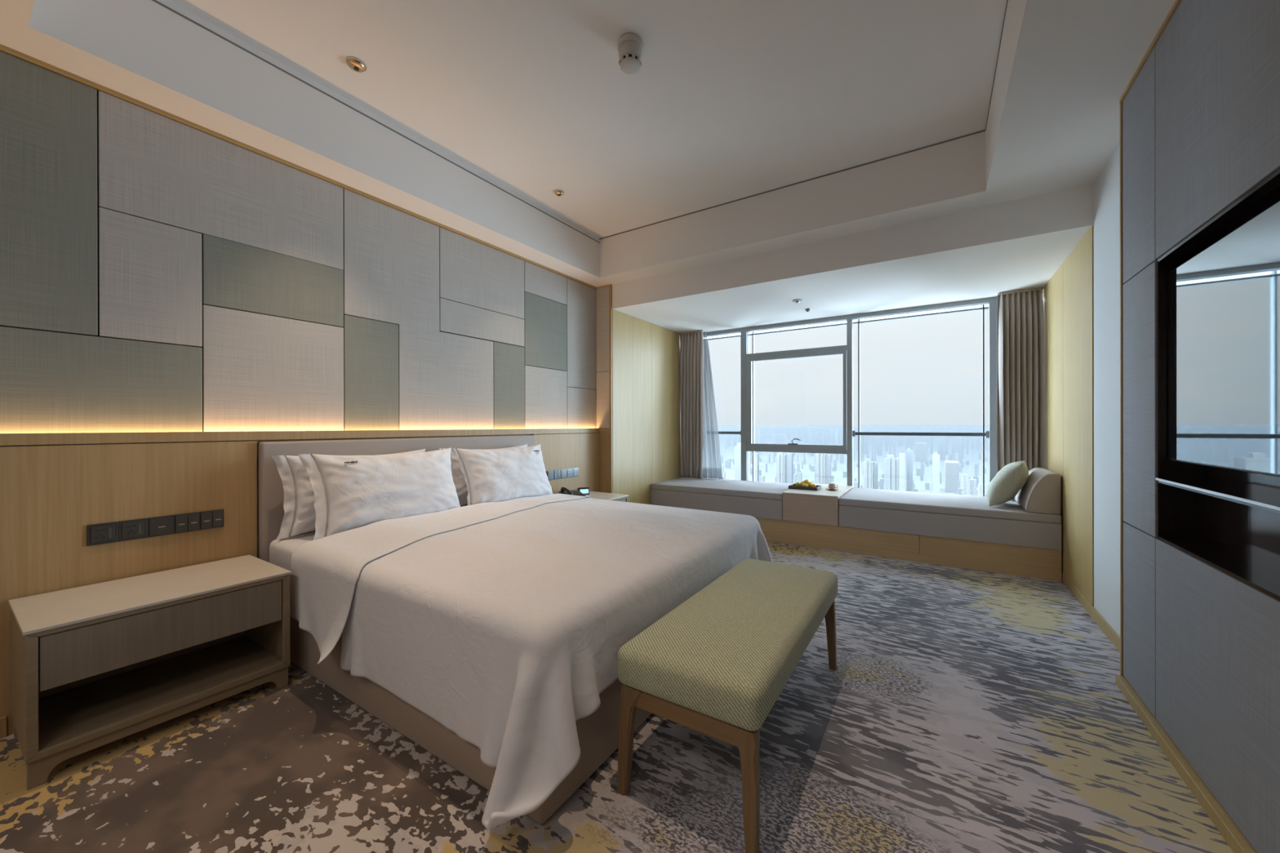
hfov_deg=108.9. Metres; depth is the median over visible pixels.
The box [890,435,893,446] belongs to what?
distant high rise
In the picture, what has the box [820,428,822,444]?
distant high rise
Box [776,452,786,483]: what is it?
apartment tower
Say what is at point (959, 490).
block
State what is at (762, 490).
seat cushion
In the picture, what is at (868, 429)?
distant high rise
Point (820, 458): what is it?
apartment tower
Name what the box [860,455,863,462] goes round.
block
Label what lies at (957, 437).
distant high rise
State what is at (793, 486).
serving tray
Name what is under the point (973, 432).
distant high rise
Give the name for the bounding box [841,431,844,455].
distant high rise
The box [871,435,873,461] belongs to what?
distant high rise
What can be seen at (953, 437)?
distant high rise
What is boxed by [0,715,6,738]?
baseboard
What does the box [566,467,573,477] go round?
wall socket
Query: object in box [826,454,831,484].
apartment tower
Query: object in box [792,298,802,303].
sprinkler
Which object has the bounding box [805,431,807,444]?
distant high rise
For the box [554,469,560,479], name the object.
light switch
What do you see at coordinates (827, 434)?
distant high rise
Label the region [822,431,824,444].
distant high rise
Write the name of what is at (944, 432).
distant high rise
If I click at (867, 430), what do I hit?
distant high rise
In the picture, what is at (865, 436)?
distant high rise
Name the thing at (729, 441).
distant high rise
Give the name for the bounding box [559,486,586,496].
telephone
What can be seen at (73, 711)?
shelf
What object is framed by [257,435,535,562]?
headboard
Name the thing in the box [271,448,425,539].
bed pillow
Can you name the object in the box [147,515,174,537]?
light switch
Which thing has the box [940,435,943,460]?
distant high rise
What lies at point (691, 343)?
curtain
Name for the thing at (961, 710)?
floor
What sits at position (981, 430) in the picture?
distant high rise
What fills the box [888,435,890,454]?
distant high rise
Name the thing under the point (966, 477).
apartment tower
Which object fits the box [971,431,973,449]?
distant high rise
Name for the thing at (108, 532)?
wall socket
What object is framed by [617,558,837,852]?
bench
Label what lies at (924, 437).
distant high rise
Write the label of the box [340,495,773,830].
duvet
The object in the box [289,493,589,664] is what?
sheet
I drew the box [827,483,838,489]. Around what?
teacup
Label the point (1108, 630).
baseboard
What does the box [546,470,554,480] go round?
light switch
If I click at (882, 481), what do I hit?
block
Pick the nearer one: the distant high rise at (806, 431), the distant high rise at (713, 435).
the distant high rise at (713, 435)
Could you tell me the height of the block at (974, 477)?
20.291 m
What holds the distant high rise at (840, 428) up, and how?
on the city buildings
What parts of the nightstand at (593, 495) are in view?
frame, drawer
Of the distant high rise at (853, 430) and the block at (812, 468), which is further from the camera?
the distant high rise at (853, 430)
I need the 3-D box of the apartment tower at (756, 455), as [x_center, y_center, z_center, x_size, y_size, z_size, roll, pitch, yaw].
[143.024,75.603,562.607,4.797,85.174,5.996,0,0,33]
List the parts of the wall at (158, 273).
fabric panel, fabric panel, fabric panel, fabric panel, fabric panel, fabric panel, fabric panel, fabric panel, fabric panel, fabric panel, fabric panel, fabric panel, fabric panel, fabric panel, fabric panel, fabric panel, fabric panel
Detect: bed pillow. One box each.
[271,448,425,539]
[297,447,460,540]
[439,444,527,505]
[451,444,552,505]
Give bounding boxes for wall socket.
[86,521,118,546]
[118,518,147,542]
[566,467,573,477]
[573,466,578,476]
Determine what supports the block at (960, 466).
on the city buildings
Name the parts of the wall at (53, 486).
wood panel, wood panel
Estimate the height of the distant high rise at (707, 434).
86.443 m
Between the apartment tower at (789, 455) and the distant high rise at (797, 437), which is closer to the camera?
the apartment tower at (789, 455)
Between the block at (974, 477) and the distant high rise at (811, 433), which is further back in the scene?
the distant high rise at (811, 433)
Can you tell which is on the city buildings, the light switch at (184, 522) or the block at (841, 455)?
the block at (841, 455)
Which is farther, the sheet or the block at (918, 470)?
the block at (918, 470)
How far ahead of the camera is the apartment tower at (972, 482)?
430.27 m
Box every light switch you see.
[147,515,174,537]
[174,511,199,533]
[200,509,223,529]
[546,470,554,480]
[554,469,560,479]
[560,468,566,478]
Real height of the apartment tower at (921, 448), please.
60.263 m
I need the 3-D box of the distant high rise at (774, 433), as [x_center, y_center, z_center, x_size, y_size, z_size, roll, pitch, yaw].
[521.403,69.110,1768.957,9.109,93.730,8.097,0,0,33]
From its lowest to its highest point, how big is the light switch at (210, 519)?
0.086 m
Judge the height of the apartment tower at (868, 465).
83.655 m
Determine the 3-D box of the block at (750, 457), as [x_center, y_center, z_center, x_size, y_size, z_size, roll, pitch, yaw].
[346.798,104.348,1424.365,8.000,24.809,7.111,0,0,33]
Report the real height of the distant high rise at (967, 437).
85.171 m
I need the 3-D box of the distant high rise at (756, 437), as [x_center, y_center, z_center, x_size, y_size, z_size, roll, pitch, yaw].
[391.494,74.365,1536.265,8.823,84.323,7.842,0,0,33]
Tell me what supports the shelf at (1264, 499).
attached to the wall at (1200, 110)
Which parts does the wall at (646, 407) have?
wood panel, wood panel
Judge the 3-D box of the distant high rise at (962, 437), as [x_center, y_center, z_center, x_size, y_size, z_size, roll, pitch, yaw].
[1154.160,65.516,1640.351,10.270,98.453,9.129,0,0,33]
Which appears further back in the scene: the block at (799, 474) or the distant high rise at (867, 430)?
the distant high rise at (867, 430)
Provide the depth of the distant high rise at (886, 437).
2104.98 m
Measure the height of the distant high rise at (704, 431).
95.180 m
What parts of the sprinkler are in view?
plate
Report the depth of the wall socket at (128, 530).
1.97 m
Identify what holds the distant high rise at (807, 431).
on the city buildings
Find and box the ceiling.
[0,0,1175,338]
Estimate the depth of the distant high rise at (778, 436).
2340.26 m
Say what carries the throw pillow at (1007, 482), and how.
on the seat cushion at (925, 502)
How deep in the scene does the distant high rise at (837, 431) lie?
1551.73 m
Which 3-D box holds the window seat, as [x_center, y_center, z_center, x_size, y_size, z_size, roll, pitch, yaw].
[1.840,0.889,4.667,3.530,0.503,0.866,0,0,33]
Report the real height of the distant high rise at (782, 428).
102.415 m
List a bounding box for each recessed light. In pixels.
[345,56,367,72]
[553,189,564,195]
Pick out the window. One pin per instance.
(748, 444)
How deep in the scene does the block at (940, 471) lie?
935.56 m
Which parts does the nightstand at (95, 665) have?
rail, drawer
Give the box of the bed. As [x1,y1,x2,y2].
[269,533,651,824]
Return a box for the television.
[1168,200,1279,476]
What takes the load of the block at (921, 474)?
on the city buildings
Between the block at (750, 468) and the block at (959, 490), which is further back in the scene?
the block at (750, 468)
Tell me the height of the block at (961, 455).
26.423 m
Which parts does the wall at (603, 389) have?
fabric panel, fabric panel, trim, wood panel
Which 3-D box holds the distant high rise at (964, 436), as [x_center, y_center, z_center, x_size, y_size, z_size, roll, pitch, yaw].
[1710.585,79.313,2410.410,7.397,66.657,6.575,0,0,33]
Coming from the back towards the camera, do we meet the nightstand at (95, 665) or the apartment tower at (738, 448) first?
the apartment tower at (738, 448)
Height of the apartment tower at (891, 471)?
88.298 m
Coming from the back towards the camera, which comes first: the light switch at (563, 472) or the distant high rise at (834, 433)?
the distant high rise at (834, 433)
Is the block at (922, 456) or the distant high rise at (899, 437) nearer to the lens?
the block at (922, 456)
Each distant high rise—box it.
[704,431,706,453]
[706,432,708,451]
[708,434,710,450]
[710,434,712,457]
[712,435,714,456]
[724,434,727,448]
[728,434,730,446]
[755,435,758,453]
[758,429,760,453]
[762,431,764,444]
[773,432,776,456]
[776,434,780,444]
[782,428,783,444]
[795,435,799,444]
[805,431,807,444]
[807,431,808,454]
[808,430,811,444]
[810,432,813,456]
[815,432,818,444]
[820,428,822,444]
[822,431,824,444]
[826,433,828,444]
[831,430,832,454]
[834,432,835,454]
[835,430,838,460]
[840,428,841,444]
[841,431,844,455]
[853,430,854,460]
[856,435,857,451]
[862,429,864,457]
[864,435,866,454]
[866,430,868,458]
[867,428,870,444]
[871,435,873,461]
[874,429,875,461]
[884,430,888,451]
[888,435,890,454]
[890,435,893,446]
[893,435,895,457]
[897,435,900,447]
[900,435,902,445]
[906,435,909,449]
[909,435,912,449]
[923,431,926,442]
[930,435,932,453]
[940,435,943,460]
[943,431,945,460]
[952,431,955,457]
[955,435,958,453]
[958,435,961,460]
[960,431,964,458]
[964,435,965,448]
[966,435,968,454]
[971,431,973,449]
[973,431,974,448]
[981,430,982,451]
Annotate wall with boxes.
[0,50,596,433]
[0,428,599,735]
[595,284,613,493]
[612,308,680,504]
[1042,143,1119,636]
[1119,0,1279,852]
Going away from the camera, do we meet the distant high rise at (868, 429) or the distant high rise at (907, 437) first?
the distant high rise at (907, 437)
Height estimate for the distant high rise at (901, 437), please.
80.185 m
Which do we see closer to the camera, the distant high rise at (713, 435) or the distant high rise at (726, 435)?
the distant high rise at (713, 435)
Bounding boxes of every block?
[718,457,721,466]
[726,461,730,468]
[749,456,752,464]
[749,466,752,475]
[759,475,764,481]
[797,472,802,482]
[810,466,814,471]
[831,475,834,481]
[833,459,836,469]
[840,454,843,463]
[853,481,857,488]
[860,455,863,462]
[880,479,884,488]
[916,468,921,475]
[920,455,924,463]
[920,463,924,474]
[920,473,923,480]
[924,482,929,489]
[939,471,941,483]
[948,454,952,460]
[957,488,963,494]
[959,465,962,471]
[960,454,962,463]
[973,475,978,487]
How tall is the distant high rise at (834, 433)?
90.144 m
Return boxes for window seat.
[650,483,1062,582]
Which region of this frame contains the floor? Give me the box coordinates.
[0,541,1233,852]
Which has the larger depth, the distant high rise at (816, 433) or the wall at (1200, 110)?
the distant high rise at (816, 433)
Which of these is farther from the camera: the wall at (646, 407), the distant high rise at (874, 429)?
the distant high rise at (874, 429)
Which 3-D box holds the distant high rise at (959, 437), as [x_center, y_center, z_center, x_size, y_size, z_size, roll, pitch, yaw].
[1094.148,70.597,1564.995,8.150,88.726,7.244,0,0,33]
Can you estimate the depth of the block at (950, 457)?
1404.27 m
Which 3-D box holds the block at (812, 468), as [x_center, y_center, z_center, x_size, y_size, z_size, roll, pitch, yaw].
[449.838,109.885,1191.534,8.150,13.823,7.244,0,0,33]
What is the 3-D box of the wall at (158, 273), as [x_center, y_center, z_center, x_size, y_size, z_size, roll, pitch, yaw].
[-2.178,-0.107,2.401,0.350,2.758,5.873,0,0,33]
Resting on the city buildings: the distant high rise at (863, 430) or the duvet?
the distant high rise at (863, 430)
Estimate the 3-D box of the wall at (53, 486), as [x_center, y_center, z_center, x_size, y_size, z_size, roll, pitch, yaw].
[-1.971,0.588,2.368,0.068,1.127,5.638,0,0,33]
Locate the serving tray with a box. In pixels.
[788,484,821,490]
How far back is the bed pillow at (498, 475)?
3.18 m
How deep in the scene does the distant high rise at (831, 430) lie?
1851.52 m
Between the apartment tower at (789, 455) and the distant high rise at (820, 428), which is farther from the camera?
the distant high rise at (820, 428)
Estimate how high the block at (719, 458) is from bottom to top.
26.912 m
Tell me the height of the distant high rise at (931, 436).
82.048 m
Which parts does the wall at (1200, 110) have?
fabric panel, fabric panel, fabric panel, trim, fabric panel, fabric panel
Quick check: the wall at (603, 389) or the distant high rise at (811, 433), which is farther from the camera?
the distant high rise at (811, 433)
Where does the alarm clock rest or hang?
on the nightstand at (593, 495)
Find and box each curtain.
[679,329,704,479]
[996,287,1044,500]
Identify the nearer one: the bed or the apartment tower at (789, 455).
the bed
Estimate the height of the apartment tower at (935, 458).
93.327 m
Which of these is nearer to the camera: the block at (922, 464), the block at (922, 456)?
the block at (922, 464)
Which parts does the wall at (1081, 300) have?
wood panel, wood panel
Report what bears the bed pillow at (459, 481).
on the bed
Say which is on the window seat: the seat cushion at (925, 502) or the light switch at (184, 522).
the seat cushion at (925, 502)
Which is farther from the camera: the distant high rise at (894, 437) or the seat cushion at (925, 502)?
the distant high rise at (894, 437)
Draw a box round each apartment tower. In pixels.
[734,443,749,480]
[754,453,759,481]
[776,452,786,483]
[786,453,793,484]
[815,453,826,484]
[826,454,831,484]
[863,458,874,488]
[874,462,877,488]
[884,454,899,490]
[898,453,905,491]
[906,448,912,491]
[915,442,927,462]
[932,452,939,493]
[944,460,959,493]
[963,473,968,495]
[968,479,976,495]
[977,483,986,496]
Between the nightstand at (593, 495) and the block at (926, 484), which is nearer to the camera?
the nightstand at (593, 495)
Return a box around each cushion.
[617,558,837,731]
[651,477,791,500]
[839,487,1062,524]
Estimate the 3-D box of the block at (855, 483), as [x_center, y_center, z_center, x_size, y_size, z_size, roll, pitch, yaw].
[352.928,104.300,751.658,9.290,26.428,8.258,0,0,33]
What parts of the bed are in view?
mattress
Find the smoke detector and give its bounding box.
[617,32,642,74]
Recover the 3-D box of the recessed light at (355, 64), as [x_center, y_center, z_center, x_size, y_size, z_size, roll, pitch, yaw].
[-1.419,-1.800,2.290,0.094,0.028,0.094,0,0,33]
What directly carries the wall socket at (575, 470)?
attached to the wall at (53, 486)
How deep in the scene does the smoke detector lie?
2.13 m
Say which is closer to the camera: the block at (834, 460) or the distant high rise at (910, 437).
the block at (834, 460)
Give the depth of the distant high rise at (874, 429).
1515.97 m
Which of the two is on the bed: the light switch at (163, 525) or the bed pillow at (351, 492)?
the bed pillow at (351, 492)
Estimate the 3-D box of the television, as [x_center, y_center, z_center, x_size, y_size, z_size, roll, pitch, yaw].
[1.653,-0.221,1.153,0.086,0.696,1.221,0,0,33]
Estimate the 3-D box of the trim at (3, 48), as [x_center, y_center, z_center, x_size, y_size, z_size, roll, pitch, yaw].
[-1.988,-1.429,2.382,0.034,0.018,5.653,0,0,33]
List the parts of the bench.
leg, rail, leg, leg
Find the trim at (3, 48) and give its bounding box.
[0,44,596,288]
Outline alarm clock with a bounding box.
[577,487,589,494]
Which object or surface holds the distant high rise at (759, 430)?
on the city buildings
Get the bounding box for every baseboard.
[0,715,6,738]
[1062,573,1119,652]
[1115,674,1256,852]
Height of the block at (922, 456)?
29.978 m
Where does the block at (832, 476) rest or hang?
on the city buildings
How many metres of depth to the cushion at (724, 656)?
1.45 m
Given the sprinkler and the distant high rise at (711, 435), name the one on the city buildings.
the distant high rise at (711, 435)
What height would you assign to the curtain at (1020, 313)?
1.846 m
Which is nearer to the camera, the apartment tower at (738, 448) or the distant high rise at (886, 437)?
the apartment tower at (738, 448)
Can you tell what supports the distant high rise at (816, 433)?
on the city buildings
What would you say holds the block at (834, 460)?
on the city buildings
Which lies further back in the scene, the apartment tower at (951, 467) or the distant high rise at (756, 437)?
the distant high rise at (756, 437)
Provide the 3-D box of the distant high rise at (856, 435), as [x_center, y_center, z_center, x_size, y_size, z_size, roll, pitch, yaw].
[989.316,75.139,2082.140,7.492,78.909,6.659,0,0,33]
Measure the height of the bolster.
0.303 m
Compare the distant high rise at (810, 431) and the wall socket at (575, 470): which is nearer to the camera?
the wall socket at (575, 470)
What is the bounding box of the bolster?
[1014,467,1061,514]
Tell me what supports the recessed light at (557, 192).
in the ceiling
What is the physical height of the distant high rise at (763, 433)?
82.625 m
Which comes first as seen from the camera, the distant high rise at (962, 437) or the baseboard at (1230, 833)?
the baseboard at (1230, 833)
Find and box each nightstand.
[8,555,291,790]
[585,491,628,502]
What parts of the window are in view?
safety rail, handle, sash, pane, safety rail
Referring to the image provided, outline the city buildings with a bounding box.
[702,431,988,494]
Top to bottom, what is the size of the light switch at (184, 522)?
0.086 m
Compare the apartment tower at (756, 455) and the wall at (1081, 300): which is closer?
the wall at (1081, 300)
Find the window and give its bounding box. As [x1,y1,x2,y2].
[702,296,997,496]
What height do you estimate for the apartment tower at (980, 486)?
70.463 m
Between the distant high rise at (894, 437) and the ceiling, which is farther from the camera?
the distant high rise at (894, 437)
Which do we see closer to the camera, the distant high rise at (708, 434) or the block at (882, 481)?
the block at (882, 481)
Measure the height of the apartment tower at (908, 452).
93.621 m
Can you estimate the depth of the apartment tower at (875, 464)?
500.16 m
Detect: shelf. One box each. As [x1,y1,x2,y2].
[38,635,282,750]
[1158,479,1279,513]
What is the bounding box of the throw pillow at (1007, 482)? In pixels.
[986,460,1028,506]
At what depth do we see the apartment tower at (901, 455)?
454.90 m
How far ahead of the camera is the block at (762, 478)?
807.19 m
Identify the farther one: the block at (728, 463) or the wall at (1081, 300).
the block at (728, 463)
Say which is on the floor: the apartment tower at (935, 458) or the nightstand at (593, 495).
the nightstand at (593, 495)
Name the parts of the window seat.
skirting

